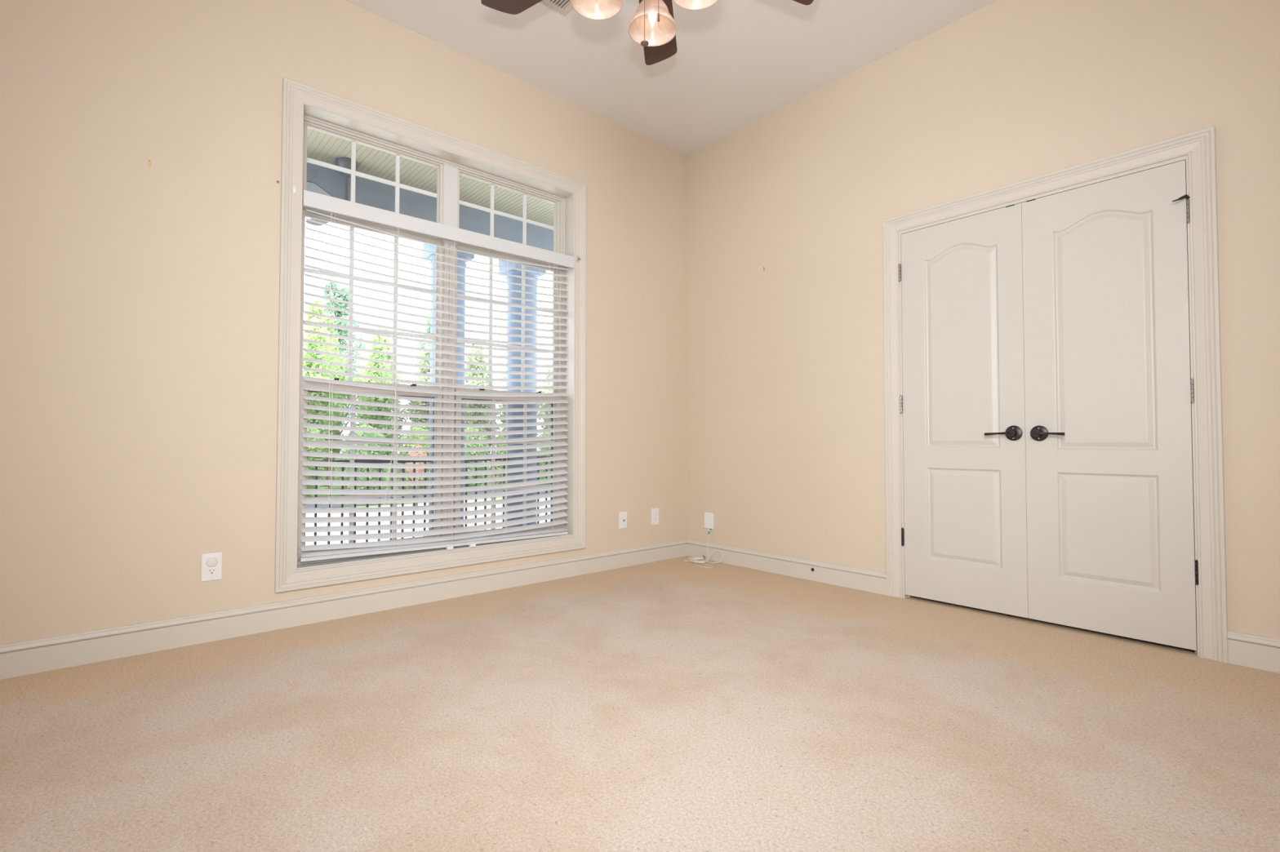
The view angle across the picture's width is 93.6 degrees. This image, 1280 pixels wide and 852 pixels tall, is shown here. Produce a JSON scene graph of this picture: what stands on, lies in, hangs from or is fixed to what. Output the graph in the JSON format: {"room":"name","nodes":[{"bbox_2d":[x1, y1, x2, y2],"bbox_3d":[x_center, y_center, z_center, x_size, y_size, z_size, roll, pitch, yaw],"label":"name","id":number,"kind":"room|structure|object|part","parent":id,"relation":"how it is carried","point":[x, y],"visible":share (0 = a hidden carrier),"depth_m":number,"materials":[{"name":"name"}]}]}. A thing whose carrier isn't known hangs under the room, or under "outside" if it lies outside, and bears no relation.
{"room":"empty bedroom","nodes":[
{"label":"empty bedroom","id":0,"kind":"room"},
{"bbox_2d":[0,0,687,644],"bbox_3d":[-1.069,-0.592,3.514,5.450,3.109,0.190,1,-2,-41],"label":"wall","id":1,"kind":"structure","parent":0,"point":[140,302],"depth_m":2.61,"materials":[{"name":"paint"}]},
{"bbox_2d":[200,551,222,582],"bbox_3d":[-1.876,0.618,2.634,0.074,0.120,0.015,1,-2,-41],"label":"electrical outlet","id":2,"kind":"object","parent":1,"relation":"attached to","point":[211,563],"visible":1,"depth_m":2.63,"materials":[{"name":"white plastic"}]},
{"bbox_2d":[207,568,216,574],"bbox_3d":[-1.877,0.637,2.635,0.034,0.027,0.001,1,-2,-41],"label":"receptacle","id":3,"kind":"object","parent":2,"relation":"attached to","point":[210,571],"depth_m":2.63,"materials":[{"name":"white plastic"}]},
{"bbox_2d":[0,538,687,679],"bbox_3d":[-1.337,0.890,3.099,4.550,0.124,0.021,1,-2,-41],"label":"baseboard","id":4,"kind":"structure","parent":1,"relation":"attached to","point":[17,659],"depth_m":2.81,"materials":[{"name":"paint"}]},
{"bbox_2d":[274,77,586,592],"bbox_3d":[-1.091,-0.422,3.476,1.773,2.424,0.212,1,-2,-41],"label":"window","id":5,"kind":"structure","parent":1,"relation":"in","point":[304,107],"depth_m":3.37,"materials":[{"name":"paint"}]},
{"bbox_2d":[293,186,296,194],"bbox_3d":[-1.649,-1.125,2.869,0.012,0.038,0.007,1,-2,-41],"label":"curtain bracket","id":6,"kind":"object","parent":5,"relation":"attached to","point":[294,187],"visible":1,"depth_m":2.87,"materials":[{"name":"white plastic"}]},
{"bbox_2d":[303,226,435,383],"bbox_3d":[-1.452,-0.648,3.278,0.696,0.836,0.012,1,-2,-41],"label":"grille","id":7,"kind":"object","parent":5,"relation":"attached to","point":[351,280],"depth_m":3.29,"materials":[{"name":"white wood"}]},
{"bbox_3d":[-1.424,0.222,3.223,0.728,0.896,0.034,1,-2,-41],"label":"sash","id":8,"kind":"part","parent":5,"relation":"part of","materials":[{"name":"white wood"}]},
{"bbox_2d":[306,395,434,542],"bbox_3d":[-1.427,0.224,3.227,0.668,0.803,0.012,1,-2,-41],"label":"grille","id":9,"kind":"object","parent":5,"relation":"attached to","point":[352,397],"depth_m":3.17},
{"bbox_3d":[-1.449,-0.633,3.274,0.728,0.906,0.034,1,-2,-41],"label":"sash","id":10,"kind":"part","parent":5,"relation":"part of","materials":[{"name":"white wood"}]},
{"bbox_2d":[306,141,436,213],"bbox_3d":[-1.446,-1.348,3.288,0.696,0.352,0.012,1,-2,-41],"label":"grille","id":11,"kind":"object","parent":5,"relation":"attached to","point":[353,171],"depth_m":3.29,"materials":[{"name":"white wood"}]},
{"bbox_3d":[-1.438,-1.343,3.280,0.728,0.386,0.046,1,-2,-41],"label":"transom sash","id":12,"kind":"part","parent":5,"relation":"part of","materials":[{"name":"paint"}]},
{"bbox_3d":[-1.073,0.688,3.427,1.590,0.022,0.111,1,-2,-41],"label":"sill","id":13,"kind":"part","parent":5,"relation":"part of","materials":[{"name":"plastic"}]},
{"bbox_2d":[298,190,573,561],"bbox_3d":[-1.048,-0.217,3.424,1.587,1.819,0.084,1,-2,-41],"label":"window blind","id":14,"kind":"object","parent":5,"relation":"attached to","point":[310,199],"visible":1,"depth_m":3.33,"materials":[{"name":"plastic"}]},
{"bbox_3d":[-1.536,-0.227,2.961,0.029,1.690,0.003,1,-2,-41],"label":"lift cord","id":15,"kind":"part","parent":14,"relation":"part of","materials":[{"name":"white fabric"}]},
{"bbox_3d":[-1.543,-0.218,3.003,0.004,1.725,0.058,1,-2,-41],"label":"ladder cord","id":16,"kind":"part","parent":14,"relation":"part of","materials":[{"name":"white fabric"}]},
{"bbox_3d":[-1.317,-0.222,3.155,0.087,1.690,0.003,1,-2,-41],"label":"lift cord","id":17,"kind":"part","parent":14,"relation":"part of","materials":[{"name":"white fabric"}]},
{"bbox_3d":[-1.313,-0.213,3.206,0.004,1.725,0.058,1,-2,-41],"label":"ladder cord","id":18,"kind":"part","parent":14,"relation":"part of","materials":[{"name":"white fabric"}]},
{"bbox_3d":[-1.062,0.668,3.406,1.542,0.042,0.046,1,-2,-41],"label":"rail","id":19,"kind":"part","parent":14,"relation":"part of","materials":[{"name":"plastic"}]},
{"bbox_3d":[-1.073,-0.207,3.418,0.004,1.725,0.058,1,-2,-41],"label":"ladder cord","id":20,"kind":"part","parent":14,"relation":"part of","materials":[{"name":"white fabric"}]},
{"bbox_3d":[-0.818,-0.202,3.643,0.004,1.725,0.058,1,-2,-41],"label":"ladder cord","id":21,"kind":"part","parent":14,"relation":"part of","materials":[{"name":"white fabric"}]},
{"bbox_3d":[-0.566,-0.850,3.822,0.029,0.400,0.003,1,-2,-41],"label":"lift cord","id":22,"kind":"part","parent":14,"relation":"part of","materials":[{"name":"white fabric"}]},
{"bbox_3d":[-0.571,-0.196,3.861,0.004,1.725,0.058,1,-2,-41],"label":"ladder cord","id":23,"kind":"part","parent":14,"relation":"part of","materials":[{"name":"white fabric"}]},
{"bbox_3d":[-0.535,-0.849,3.849,0.038,0.401,0.003,1,-2,-41],"label":"lift cord","id":24,"kind":"part","parent":14,"relation":"part of","materials":[{"name":"white fabric"}]},
{"bbox_2d":[457,257,553,391],"bbox_3d":[-0.843,-0.634,3.816,0.694,0.836,0.012,1,-2,-41],"label":"grille","id":25,"kind":"object","parent":5,"relation":"attached to","point":[491,260],"depth_m":3.81,"materials":[{"name":"white wood"}]},
{"bbox_3d":[-0.840,-0.619,3.811,0.726,0.906,0.034,1,-2,-41],"label":"sash","id":26,"kind":"part","parent":5,"relation":"part of","materials":[{"name":"white wood"}]},
{"bbox_3d":[-0.815,0.236,3.761,0.726,0.896,0.034,1,-2,-41],"label":"sash","id":27,"kind":"part","parent":5,"relation":"part of","materials":[{"name":"white wood"}]},
{"bbox_2d":[459,184,554,244],"bbox_3d":[-0.836,-1.334,3.826,0.694,0.352,0.012,1,-2,-41],"label":"grille","id":28,"kind":"object","parent":5,"relation":"attached to","point":[491,211],"depth_m":3.86,"materials":[{"name":"white wood"}]},
{"bbox_2d":[460,400,554,529],"bbox_3d":[-0.818,0.238,3.765,0.666,0.803,0.012,1,-2,-41],"label":"grille","id":29,"kind":"object","parent":5,"relation":"attached to","point":[493,406],"depth_m":3.82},
{"bbox_3d":[-0.829,-1.329,3.818,0.726,0.386,0.046,1,-2,-41],"label":"transom sash","id":30,"kind":"part","parent":5,"relation":"part of","materials":[{"name":"paint"}]},
{"bbox_2d":[618,511,626,528],"bbox_3d":[-0.115,0.656,4.188,0.070,0.114,0.016,1,-2,-41],"label":"wall plate","id":31,"kind":"object","parent":1,"relation":"attached to","point":[622,515],"visible":1,"depth_m":4.18,"materials":[{"name":"white plastic"}]},
{"bbox_2d":[651,507,658,524],"bbox_3d":[0.110,0.661,4.392,0.074,0.120,0.007,1,-2,-41],"label":"wall plate","id":32,"kind":"object","parent":1,"relation":"attached to","point":[655,512],"visible":1,"depth_m":4.39,"materials":[{"name":"white plastic"}]},
{"bbox_2d":[405,444,427,506],"bbox_3d":[-6.608,1.524,17.789,0.661,2.010,0.656,1,-2,-41],"label":"flowering shrub","id":33,"kind":"object","parent":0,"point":[418,470],"visible":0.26,"depth_m":17.74,"materials":[{"name":"green plant"}]},
{"bbox_3d":[-6.609,2.079,17.774,0.100,0.900,0.087,1,-2,-41],"label":"stem","id":34,"kind":"part","parent":33,"relation":"part of","materials":[{"name":"plant"}]},
{"bbox_2d":[0,555,1279,851],"bbox_3d":[0.337,0.981,1.880,5.450,0.120,4.440,1,-2,-41],"label":"floor","id":35,"kind":"structure","parent":0,"point":[676,704],"depth_m":1.78,"materials":[{"name":"carpet"}]},
{"bbox_2d":[344,0,997,155],"bbox_3d":[0.333,-2.248,1.893,5.550,0.120,4.540,1,-2,-41],"label":"ceiling","id":36,"kind":"structure","parent":0,"point":[735,64],"depth_m":3.43,"materials":[{"name":"paint"}]},
{"bbox_2d":[540,0,573,16],"bbox_3d":[-0.372,-2.158,2.970,0.212,0.006,0.301,1,-2,-41],"label":"ceiling vent","id":37,"kind":"object","parent":36,"relation":"in","point":[564,7],"visible":0.98,"depth_m":3.07,"materials":[{"name":"metal"}]},
{"bbox_2d":[480,0,813,65],"bbox_3d":[0.025,-1.685,1.825,1.300,1.009,1.267,1,-2,-41],"label":"ceiling fan","id":38,"kind":"object","parent":36,"relation":"hanging from","point":[653,26],"visible":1,"depth_m":2.01,"materials":[{"name":"brown metal"}]},
{"bbox_3d":[-0.329,-1.515,2.054,0.489,0.020,0.133,-1,-2,33],"label":"blade","id":39,"kind":"part","parent":38,"relation":"part of","materials":[{"name":"brown wood"}]},
{"bbox_3d":[-0.133,-1.352,1.848,0.160,0.097,0.160,0,-1,8],"label":"lamp shade","id":40,"kind":"part","parent":38,"relation":"part of","materials":[{"name":"white glass"}]},
{"bbox_3d":[0.014,-1.317,1.865,0.002,0.248,0.003,1,-2,-41],"label":"pull chain","id":41,"kind":"part","parent":38,"relation":"part of","materials":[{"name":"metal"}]},
{"bbox_3d":[0.041,-1.349,1.978,0.160,0.097,0.160,0,-1,8],"label":"lamp shade","id":42,"kind":"part","parent":38,"relation":"part of","materials":[{"name":"white glass"}]},
{"bbox_3d":[0.041,-1.347,1.978,0.029,0.080,0.029,1,-2,-41],"label":"bulb","id":43,"kind":"part","parent":38,"relation":"part of","materials":[{"name":"beige glass"}]},
{"bbox_3d":[0.065,-1.510,2.243,0.133,0.020,0.489,0,-1,6],"label":"blade","id":44,"kind":"part","parent":38,"relation":"part of","materials":[{"name":"brown wood"}]},
{"bbox_3d":[0.170,-1.353,1.804,0.160,0.097,0.160,0,-1,8],"label":"lamp shade","id":45,"kind":"part","parent":38,"relation":"part of","materials":[{"name":"white glass"}]},
{"bbox_3d":[0.407,-1.517,1.994,0.489,0.020,0.133,1,-2,-24],"label":"blade","id":46,"kind":"part","parent":38,"relation":"part of","materials":[{"name":"brown wood"}]},
{"bbox_2d":[686,0,1279,639],"bbox_3d":[1.813,-0.602,3.098,0.120,3.109,4.250,1,-2,-41],"label":"wall","id":47,"kind":"structure","parent":0,"point":[785,380],"depth_m":3.44,"materials":[{"name":"paint"}]},
{"bbox_2d":[704,511,714,529],"bbox_3d":[0.510,0.701,4.437,0.017,0.122,0.084,1,-2,-41],"label":"box","id":48,"kind":"object","parent":47,"relation":"attached to","point":[708,517],"visible":1,"depth_m":4.42,"materials":[{"name":"white plastic"}]},
{"bbox_2d":[684,528,723,568],"bbox_3d":[0.464,0.868,4.302,0.205,0.229,0.299,1,-2,-26],"label":"cable","id":49,"kind":"object","parent":48,"relation":"hanging from","point":[704,558],"visible":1,"depth_m":4.34,"materials":[{"name":"white plastic"}]},
{"bbox_3d":[0.544,0.885,4.346,0.156,0.193,0.121,-1,-2,28],"label":"cord","id":50,"kind":"part","parent":49,"relation":"part of","materials":[{"name":"white plastic"}]},
{"bbox_3d":[0.504,0.698,4.432,0.002,0.108,0.074,1,-2,-41],"label":"panel","id":51,"kind":"part","parent":48,"relation":"part of","materials":[{"name":"white plastic"}]},
{"bbox_2d":[687,538,886,595],"bbox_3d":[0.879,0.914,4.010,0.021,0.124,1.589,1,-2,-41],"label":"baseboard","id":52,"kind":"structure","parent":47,"relation":"attached to","point":[860,579],"depth_m":3.88,"materials":[{"name":"paint"}]},
{"bbox_2d":[898,199,1035,617],"bbox_3d":[1.678,-0.080,3.121,0.099,2.025,0.674,1,-2,-41],"label":"door","id":53,"kind":"structure","parent":47,"relation":"in","point":[962,406],"depth_m":3.12,"materials":[{"name":"paint"}]},
{"bbox_3d":[1.767,0.035,2.959,0.022,0.033,0.132,1,-2,-41],"label":"lever","id":54,"kind":"part","parent":53,"relation":"part of","materials":[{"name":"brown metal"}]},
{"bbox_3d":[1.823,0.035,2.942,0.044,0.075,0.075,1,-2,-41],"label":"handle","id":55,"kind":"part","parent":53,"relation":"part of","materials":[{"name":"brown metal"}]},
{"bbox_2d":[883,125,1227,663],"bbox_3d":[1.909,-0.123,2.960,0.142,2.145,1.387,1,-2,-41],"label":"door frame","id":56,"kind":"structure","parent":47,"relation":"attached to","point":[1199,146],"depth_m":2.47,"materials":[{"name":"paint"}]},
{"bbox_2d":[1021,160,1198,650],"bbox_3d":[2.064,-0.091,2.684,0.099,2.023,0.613,1,-2,-41],"label":"door","id":57,"kind":"structure","parent":47,"relation":"in","point":[1109,394],"depth_m":2.67,"materials":[{"name":"paint"}]},
{"bbox_3d":[1.895,0.035,2.861,0.044,0.075,0.075,1,-2,-41],"label":"handle","id":58,"kind":"part","parent":57,"relation":"part of","materials":[{"name":"brown metal"}]},
{"bbox_3d":[1.904,0.033,2.804,0.022,0.033,0.132,1,-2,-41],"label":"lever","id":59,"kind":"part","parent":57,"relation":"part of","materials":[{"name":"brown metal"}]},
{"bbox_2d":[1226,630,1279,673],"bbox_3d":[2.744,0.860,1.897,0.021,0.124,1.274,1,-2,-41],"label":"baseboard","id":60,"kind":"structure","parent":47,"relation":"attached to","point":[1255,651],"depth_m":2.32,"materials":[{"name":"paint"}]},
{"label":"outside","id":61,"kind":"structure","parent":0,"visible":0},
{"bbox_2d":[305,497,550,545],"bbox_3d":[-2.408,2.455,15.270,70.000,0.020,13.300,1,-2,-41],"label":"driveway","id":62,"kind":"structure","parent":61,"point":[409,513],"depth_m":15.32,"materials":[{"name":"concrete"}]},
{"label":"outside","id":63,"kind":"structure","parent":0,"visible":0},
{"bbox_2d":[306,453,548,507],"bbox_3d":[-22.762,3.348,45.876,140.000,0.200,87.450,1,-2,-41],"label":"ground","id":64,"kind":"structure","parent":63,"point":[333,487],"depth_m":26.03,"materials":[{"name":"green plant"}]},
{"bbox_2d":[306,427,327,497],"bbox_3d":[-12.315,1.301,21.611,2.001,2.780,1.906,1,-2,-41],"label":"shrub","id":65,"kind":"object","parent":64,"relation":"on","point":[313,431],"visible":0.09,"depth_m":21.68,"materials":[{"name":"green plant"}]},
{"bbox_2d":[302,297,344,488],"bbox_3d":[-13.347,-1.243,24.602,2.354,8.002,2.074,0,-2,-13],"label":"broadleaf tree","id":66,"kind":"object","parent":64,"relation":"on","point":[311,308],"visible":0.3,"depth_m":24.41,"materials":[{"name":"green plant"}]},
{"bbox_2d":[303,313,354,487],"bbox_3d":[-14.416,-1.199,27.650,2.131,8.071,2.393,0,-2,14],"label":"broadleaf tree","id":67,"kind":"object","parent":64,"relation":"on","point":[340,369],"visible":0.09,"depth_m":27.65,"materials":[{"name":"green plant"}]},
{"bbox_2d":[319,281,368,479],"bbox_3d":[-16.323,-2.464,32.365,5.684,10.838,4.062,0,-1,9],"label":"pine tree","id":68,"kind":"object","parent":64,"relation":"on","point":[326,293],"visible":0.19,"depth_m":32.16,"materials":[{"name":"green plant"}]},
{"bbox_2d":[333,424,388,489],"bbox_3d":[-10.627,1.359,22.932,2.031,2.841,1.873,1,-2,-41],"label":"shrub","id":69,"kind":"object","parent":64,"relation":"on","point":[361,433],"visible":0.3,"depth_m":22.66,"materials":[{"name":"green plant"}]},
{"bbox_2d":[352,335,402,489],"bbox_3d":[-11.441,-0.683,26.210,1.986,6.967,2.035,0,-2,-18],"label":"broadleaf tree","id":70,"kind":"object","parent":64,"relation":"on","point":[375,338],"visible":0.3,"depth_m":25.92,"materials":[{"name":"green plant"}]},
{"bbox_2d":[357,327,407,480],"bbox_3d":[-12.566,-1.040,29.263,2.326,7.835,2.578,1,-2,-41],"label":"broadleaf tree","id":71,"kind":"object","parent":64,"relation":"on","point":[386,340],"visible":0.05,"depth_m":29.28,"materials":[{"name":"green plant"}]},
{"bbox_2d":[392,426,429,489],"bbox_3d":[-9.095,1.385,24.455,2.046,2.761,1.890,1,-2,-41],"label":"shrub","id":72,"kind":"object","parent":64,"relation":"on","point":[411,437],"visible":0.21,"depth_m":24.16,"materials":[{"name":"green plant"}]},
{"bbox_2d":[402,314,430,419],"bbox_3d":[-12.193,-1.865,35.923,3.294,9.826,5.425,1,-2,-41],"label":"pine tree","id":73,"kind":"object","parent":64,"relation":"on","point":[428,322],"visible":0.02,"depth_m":35.72,"materials":[{"name":"green plant"}]},
{"bbox_2d":[405,342,428,428],"bbox_3d":[-10.789,-0.980,30.863,2.321,7.800,2.002,1,-2,-26],"label":"broadleaf tree","id":74,"kind":"object","parent":64,"relation":"on","point":[416,371],"visible":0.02,"depth_m":30.57,"materials":[{"name":"green plant"}]},
{"bbox_2d":[404,338,430,479],"bbox_3d":[-9.701,-0.665,27.819,2.158,7.014,2.108,1,-2,-41],"label":"broadleaf tree","id":75,"kind":"object","parent":64,"relation":"on","point":[427,354],"visible":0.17,"depth_m":27.55,"materials":[{"name":"green plant"}]},
{"bbox_2d":[463,427,490,487],"bbox_3d":[-7.404,1.413,25.776,2.088,2.770,1.924,1,-2,-41],"label":"shrub","id":76,"kind":"object","parent":64,"relation":"on","point":[467,437],"visible":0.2,"depth_m":25.56,"materials":[{"name":"green plant"}]},
{"bbox_2d":[464,337,495,471],"bbox_3d":[-8.884,-0.946,32.523,2.221,7.818,1.940,0,-2,18],"label":"broadleaf tree","id":77,"kind":"object","parent":64,"relation":"on","point":[465,373],"visible":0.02,"depth_m":32.27,"materials":[{"name":"green plant"}]},
{"bbox_2d":[464,344,501,484],"bbox_3d":[-7.892,-0.685,29.417,2.169,7.138,2.033,1,-2,-41],"label":"broadleaf tree","id":78,"kind":"object","parent":64,"relation":"on","point":[477,351],"visible":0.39,"depth_m":29.20,"materials":[{"name":"green plant"}]},
{"bbox_2d":[488,430,505,484],"bbox_3d":[-5.888,1.447,27.289,2.093,2.799,1.917,1,-2,-41],"label":"shrub","id":79,"kind":"object","parent":64,"relation":"on","point":[501,437],"visible":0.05,"depth_m":26.84,"materials":[{"name":"green plant"}]},
{"bbox_2d":[497,366,506,438],"bbox_3d":[-6.997,-0.915,34.178,2.255,7.841,2.268,1,-2,-21],"label":"broadleaf tree","id":80,"kind":"object","parent":64,"relation":"on","point":[503,421],"visible":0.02,"depth_m":33.88,"materials":[{"name":"green plant"}]},
{"bbox_2d":[498,382,546,435],"bbox_3d":[-6.092,-0.845,30.980,2.123,7.538,2.334,1,-2,-41],"label":"broadleaf tree","id":81,"kind":"object","parent":64,"relation":"on","point":[540,405],"visible":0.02,"depth_m":30.93,"materials":[{"name":"green plant"}]},
{"bbox_2d":[537,432,551,484],"bbox_3d":[-4.162,1.503,28.619,2.056,2.810,1.878,1,-2,-41],"label":"shrub","id":82,"kind":"object","parent":64,"relation":"on","point":[545,433],"visible":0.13,"depth_m":28.19,"materials":[{"name":"green plant"}]},
{"bbox_2d":[537,363,552,440],"bbox_3d":[-5.053,-0.628,35.891,2.028,7.357,2.448,0,-1,-3],"label":"broadleaf tree","id":83,"kind":"object","parent":64,"relation":"on","point":[546,376],"visible":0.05,"depth_m":35.56,"materials":[{"name":"green plant"}]},
{"bbox_2d":[540,368,552,433],"bbox_3d":[-4.281,-0.553,32.592,2.186,7.039,2.141,0,-1,0],"label":"broadleaf tree","id":84,"kind":"object","parent":64,"relation":"on","point":[548,420],"visible":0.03,"depth_m":32.40,"materials":[{"name":"green plant"}]},
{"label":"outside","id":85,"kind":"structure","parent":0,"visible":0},
{"bbox_3d":[-1.632,1.168,4.674,10.100,0.150,2.360,1,-2,-41],"label":"floor","id":86,"kind":"structure","parent":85,"visible":0},
{"bbox_2d":[306,456,550,545],"bbox_3d":[-2.228,0.695,5.361,9.900,0.801,0.050,1,-2,-41],"label":"porch railing","id":87,"kind":"object","parent":86,"relation":"on","point":[370,461],"visible":0.13,"depth_m":5.37,"materials":[{"name":"metal"}]},
{"bbox_3d":[-2.228,0.312,5.371,9.900,0.036,0.050,1,-2,-41],"label":"rail","id":88,"kind":"part","parent":87,"relation":"part of","materials":[{"name":"metal"}]},
{"bbox_2d":[422,243,474,536],"bbox_3d":[-1.838,-0.321,5.731,0.360,2.880,0.360,1,-2,-41],"label":"porch column","id":89,"kind":"structure","parent":86,"relation":"on","point":[428,247],"depth_m":5.67,"materials":[{"name":"paint"}]},
{"bbox_2d":[498,260,546,528],"bbox_3d":[-1.234,-0.307,6.264,0.360,2.880,0.360,1,-2,-41],"label":"porch column","id":90,"kind":"structure","parent":86,"relation":"on","point":[503,270],"depth_m":6.14,"materials":[{"name":"paint"}]},
{"bbox_2d":[306,157,553,251],"bbox_3d":[-2.227,-1.959,5.429,10.100,0.380,0.340,1,-2,-41],"label":"beam","id":91,"kind":"structure","parent":90,"relation":"on","point":[369,193],"depth_m":5.42,"materials":[{"name":"paint"}]},
{"bbox_2d":[306,128,553,226],"bbox_3d":[-1.544,-2.212,4.671,10.113,0.092,2.110,1,-2,-41],"label":"ceiling","id":92,"kind":"structure","parent":91,"relation":"on","point":[321,146],"depth_m":5.17,"materials":[{"name":"paint"}]},
{"bbox_2d":[305,157,357,226],"bbox_3d":[-2.398,-1.914,4.992,0.956,0.487,0.949,1,-2,-41],"label":"fan","id":93,"kind":"object","parent":92,"relation":"hanging from","point":[345,162],"visible":0.34,"depth_m":4.84,"materials":[{"name":"grey metal"}]},
{"bbox_3d":[-2.662,-1.754,5.081,0.460,0.008,0.130,-1,-2,35],"label":"blade","id":94,"kind":"part","parent":93,"relation":"part of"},
{"bbox_3d":[-2.424,-1.767,4.581,0.130,0.008,0.460,0,-1,5],"label":"blade","id":95,"kind":"part","parent":93,"relation":"part of","materials":[{"name":"grey"}]},
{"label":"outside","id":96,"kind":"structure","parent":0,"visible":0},
{"bbox_2d":[306,490,550,507],"bbox_3d":[-4.317,2.700,24.986,120.000,0.030,2.400,1,-2,-41],"label":"road","id":97,"kind":"structure","parent":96,"point":[308,505],"depth_m":19.70,"materials":[{"name":"grey asphalt"}]}
]}

